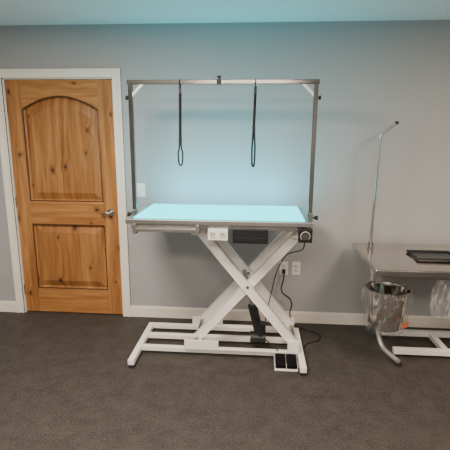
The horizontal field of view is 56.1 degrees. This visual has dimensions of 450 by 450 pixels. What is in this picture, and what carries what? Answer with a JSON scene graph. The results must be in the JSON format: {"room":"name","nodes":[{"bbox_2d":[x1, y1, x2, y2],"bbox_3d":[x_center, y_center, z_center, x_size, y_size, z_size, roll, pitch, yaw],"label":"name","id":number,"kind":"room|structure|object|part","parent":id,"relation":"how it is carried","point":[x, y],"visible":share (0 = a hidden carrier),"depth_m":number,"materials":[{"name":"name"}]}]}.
{"room":"pet grooming salon","nodes":[
{"label":"pet grooming salon","id":0,"kind":"room"},
{"bbox_2d":[0,20,449,316],"bbox_3d":[0.360,-0.360,3.522,6.200,2.440,0.120,1,12,4],"label":"wall","id":1,"kind":"structure","parent":0,"point":[373,75],"depth_m":3.39,"materials":[{"name":"paint"}]},
{"bbox_2d":[0,301,16,311],"bbox_3d":[-2.321,0.739,3.896,0.845,0.103,0.014,1,12,4],"label":"baseboard","id":2,"kind":"structure","parent":1,"relation":"attached to","point":[5,306],"depth_m":3.86,"materials":[{"name":"paint"}]},
{"bbox_2d":[4,80,122,313],"bbox_3d":[-1.368,-0.188,3.631,0.911,2.022,0.102,1,12,4],"label":"door","id":3,"kind":"structure","parent":1,"relation":"in","point":[62,140],"depth_m":3.63,"materials":[{"name":"brown wood"}]},
{"bbox_3d":[-1.358,-1.071,3.471,0.650,0.229,0.040,1,12,4],"label":"rail","id":4,"kind":"part","parent":3,"relation":"part of","materials":[{"name":"brown wood"}]},
{"bbox_3d":[-1.361,-0.631,3.550,0.656,0.878,0.014,1,12,4],"label":"panel moulding","id":5,"kind":"part","parent":3,"relation":"part of","materials":[{"name":"brown wood"}]},
{"bbox_3d":[-1.361,-0.632,3.562,0.650,0.875,0.025,1,12,4],"label":"panel","id":6,"kind":"part","parent":3,"relation":"part of","materials":[{"name":"brown wood"}]},
{"bbox_3d":[-1.363,-0.107,3.680,0.650,0.200,0.040,1,12,4],"label":"rail","id":7,"kind":"part","parent":3,"relation":"part of","materials":[{"name":"brown wood"}]},
{"bbox_3d":[-1.367,0.284,3.748,0.651,0.597,0.014,1,12,4],"label":"panel moulding","id":8,"kind":"part","parent":3,"relation":"part of","materials":[{"name":"brown wood"}]},
{"bbox_3d":[-1.366,0.282,3.759,0.650,0.595,0.025,1,12,4],"label":"panel","id":9,"kind":"part","parent":3,"relation":"part of","materials":[{"name":"brown wood"}]},
{"bbox_3d":[-1.368,0.683,3.851,0.650,0.227,0.040,1,12,4],"label":"rail","id":10,"kind":"part","parent":3,"relation":"part of","materials":[{"name":"brown wood"}]},
{"bbox_3d":[-1.004,-0.103,3.601,0.108,0.062,0.062,1,12,4],"label":"lever handle","id":11,"kind":"part","parent":3,"relation":"part of","materials":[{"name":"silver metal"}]},
{"bbox_2d":[0,68,130,316],"bbox_3d":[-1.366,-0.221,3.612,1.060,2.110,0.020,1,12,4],"label":"trim","id":12,"kind":"structure","parent":1,"relation":"attached to","point":[114,73],"depth_m":3.55,"materials":[{"name":"paint"}]},
{"bbox_2d":[137,183,144,196],"bbox_3d":[-0.707,-0.294,3.551,0.072,0.116,0.010,1,12,4],"label":"light switch","id":13,"kind":"object","parent":1,"relation":"attached to","point":[140,186],"visible":0.87,"depth_m":3.55,"materials":[{"name":"white plastic"}]},
{"bbox_2d":[279,261,287,274],"bbox_3d":[0.501,0.368,3.602,0.072,0.116,0.010,1,12,4],"label":"wall outlet","id":14,"kind":"object","parent":1,"relation":"attached to","point":[284,265],"visible":0.87,"depth_m":3.60,"materials":[{"name":"white plastic"}]},
{"bbox_2d":[131,305,449,328],"bbox_3d":[1.298,0.817,3.636,4.295,0.103,0.014,1,12,4],"label":"baseboard","id":15,"kind":"structure","parent":1,"relation":"attached to","point":[136,311],"depth_m":3.67,"materials":[{"name":"paint"}]},
{"bbox_2d":[292,262,300,274],"bbox_3d":[0.605,0.369,3.595,0.072,0.116,0.010,1,12,4],"label":"wall outlet","id":16,"kind":"object","parent":1,"relation":"attached to","point":[295,265],"visible":1,"depth_m":3.59,"materials":[{"name":"white plastic"}]},
{"bbox_2d":[0,311,449,449],"bbox_3d":[0.178,1.376,1.500,6.400,0.100,4.820,1,12,4],"label":"floor","id":17,"kind":"structure","parent":0,"point":[67,382],"depth_m":2.70,"materials":[{"name":"carpet"}]},
{"bbox_2d":[125,75,320,376],"bbox_3d":[-0.028,-0.017,3.003,1.353,1.986,0.630,1,12,4],"label":"table","id":18,"kind":"object","parent":17,"relation":"on","point":[250,224],"visible":1,"depth_m":3.00,"materials":[{"name":"metal"}]},
{"bbox_3d":[-0.644,-0.504,2.955,0.029,0.942,0.029,1,12,4],"label":"arm post","id":19,"kind":"part","parent":18,"relation":"part of","materials":[{"name":"metal"}]},
{"bbox_3d":[-0.385,0.024,2.779,0.443,0.068,0.058,1,12,4],"label":"slide rail","id":20,"kind":"part","parent":18,"relation":"part of","materials":[{"name":"metal"}]},
{"bbox_2d":[177,79,183,165],"bbox_3d":[-0.304,-0.693,2.889,0.037,0.581,0.042,11,16,41],"label":"grooming noose","id":21,"kind":"object","parent":18,"relation":"hanging from","point":[180,93],"visible":0.96,"depth_m":2.89,"materials":[{"name":"black fabric"}]},
{"bbox_2d":[210,232,215,237],"bbox_3d":[-0.079,0.063,2.726,0.040,0.039,0.004,1,12,4],"label":"socket","id":22,"kind":"object","parent":18,"relation":"attached to","point":[212,234],"depth_m":2.72,"materials":[{"name":"white plastic"}]},
{"bbox_2d":[208,228,227,240],"bbox_3d":[-0.045,0.060,2.741,0.130,0.075,0.032,1,12,4],"label":"power outlet","id":23,"kind":"object","parent":18,"relation":"attached to","point":[213,233],"depth_m":2.72,"materials":[{"name":"white plastic"}]},
{"bbox_2d":[153,203,283,205],"bbox_3d":[-0.005,-0.156,3.283,1.120,0.010,0.016,1,12,4],"label":"light","id":24,"kind":"object","parent":18,"relation":"on","point":[153,203],"depth_m":3.28,"materials":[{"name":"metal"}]},
{"bbox_3d":[-0.027,-0.042,3.013,1.150,0.034,0.540,1,12,4],"label":"under frame","id":25,"kind":"part","parent":18,"relation":"part of","materials":[{"name":"metal"}]},
{"bbox_3d":[-0.026,-0.094,3.008,1.120,0.006,0.542,1,12,4],"label":"light panel","id":26,"kind":"part","parent":18,"relation":"part of","materials":[{"name":"teal"}]},
{"bbox_2d":[220,232,225,237],"bbox_3d":[-0.015,0.065,2.721,0.040,0.039,0.004,1,12,4],"label":"socket","id":27,"kind":"object","parent":18,"relation":"attached to","point":[222,234],"depth_m":2.72,"materials":[{"name":"white plastic"}]},
{"bbox_3d":[0.187,0.371,3.345,0.791,0.881,0.038,1,12,4],"label":"scissor arm","id":28,"kind":"part","parent":18,"relation":"part of"},
{"bbox_3d":[0.164,0.436,3.042,0.791,0.881,0.038,1,12,4],"label":"scissor arm","id":29,"kind":"part","parent":18,"relation":"part of"},
{"bbox_3d":[0.160,0.446,2.999,0.742,0.879,0.038,1,12,4],"label":"scissor arm","id":30,"kind":"part","parent":18,"relation":"part of"},
{"bbox_3d":[0.172,0.464,3.140,0.094,0.277,0.030,1,12,4],"label":"piston rod","id":31,"kind":"part","parent":18,"relation":"part of","materials":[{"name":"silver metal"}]},
{"bbox_3d":[0.183,0.380,3.301,0.742,0.879,0.038,1,12,4],"label":"scissor arm","id":32,"kind":"part","parent":18,"relation":"part of"},
{"bbox_2d":[251,79,256,166],"bbox_3d":[0.196,-0.682,2.854,0.030,0.582,0.049,5,13,19],"label":"grooming noose","id":33,"kind":"object","parent":18,"relation":"hanging from","point":[255,86],"visible":0.98,"depth_m":2.85,"materials":[{"name":"black fabric"}]},
{"bbox_3d":[0.596,-0.477,2.866,0.029,0.942,0.029,1,12,4],"label":"arm post","id":34,"kind":"part","parent":18,"relation":"part of","materials":[{"name":"metal"}]},
{"bbox_2d":[266,340,297,371],"bbox_3d":[0.401,0.934,3.042,0.231,0.115,0.248,1,12,4],"label":"foot pedal","id":35,"kind":"object","parent":17,"relation":"on","point":[289,362],"visible":1,"depth_m":2.96,"materials":[{"name":"black plastic"}]},
{"bbox_3d":[0.430,0.981,2.992,0.163,0.044,0.132,1,12,4],"label":"pedal frame","id":36,"kind":"part","parent":35,"relation":"part of","materials":[{"name":"white plastic"}]},
{"bbox_2d":[281,269,320,346],"bbox_3d":[0.641,0.653,3.466,0.228,0.489,0.462,-4,13,-20],"label":"power cord","id":37,"kind":"object","parent":17,"relation":"on","point":[283,270],"visible":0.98,"depth_m":3.57,"materials":[{"name":"black rubber"}]},
{"bbox_2d":[352,121,449,366],"bbox_3d":[1.609,0.134,3.014,1.219,1.705,0.714,1,12,4],"label":"table","id":38,"kind":"object","parent":17,"relation":"on","point":[386,260],"visible":0.81,"depth_m":3.10,"materials":[{"name":"grey metal"}]},
{"bbox_3d":[1.175,-0.266,3.148,0.130,0.975,0.018,1,12,4],"label":"arm post","id":39,"kind":"part","parent":38,"relation":"part of","materials":[{"name":"silver metal"}]},
{"bbox_3d":[1.174,0.611,3.142,0.046,0.675,0.439,-3,13,-14],"label":"leg","id":40,"kind":"part","parent":38,"relation":"part of","materials":[{"name":"grey metal"}]},
{"bbox_2d":[365,273,410,332],"bbox_3d":[1.125,0.528,2.958,0.345,0.463,0.340,1,12,4],"label":"bucket","id":41,"kind":"object","parent":38,"relation":"hanging from","point":[386,301],"visible":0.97,"depth_m":2.88,"materials":[{"name":"metal"}]},
{"bbox_3d":[1.582,0.326,2.693,1.219,0.036,0.004,1,12,4],"label":"edge trim","id":42,"kind":"part","parent":38,"relation":"part of","materials":[{"name":"metal"}]},
{"bbox_3d":[1.609,0.280,3.045,1.095,0.040,0.605,1,12,4],"label":"under frame","id":43,"kind":"part","parent":38,"relation":"part of","materials":[{"name":"metal"}]},
{"bbox_2d":[406,250,449,261],"bbox_3d":[1.490,0.220,3.018,0.303,0.023,0.238,1,12,4],"label":"tray","id":44,"kind":"object","parent":38,"relation":"on","point":[420,255],"visible":1,"depth_m":3.05,"materials":[{"name":"black metal"}]},
{"bbox_2d":[0,0,449,24],"bbox_3d":[0.193,-1.106,0.963,6.400,0.100,4.820,1,12,4],"label":"ceiling","id":45,"kind":"structure","parent":0,"point":[12,12],"depth_m":2.93,"materials":[{"name":"paint"}]}
]}

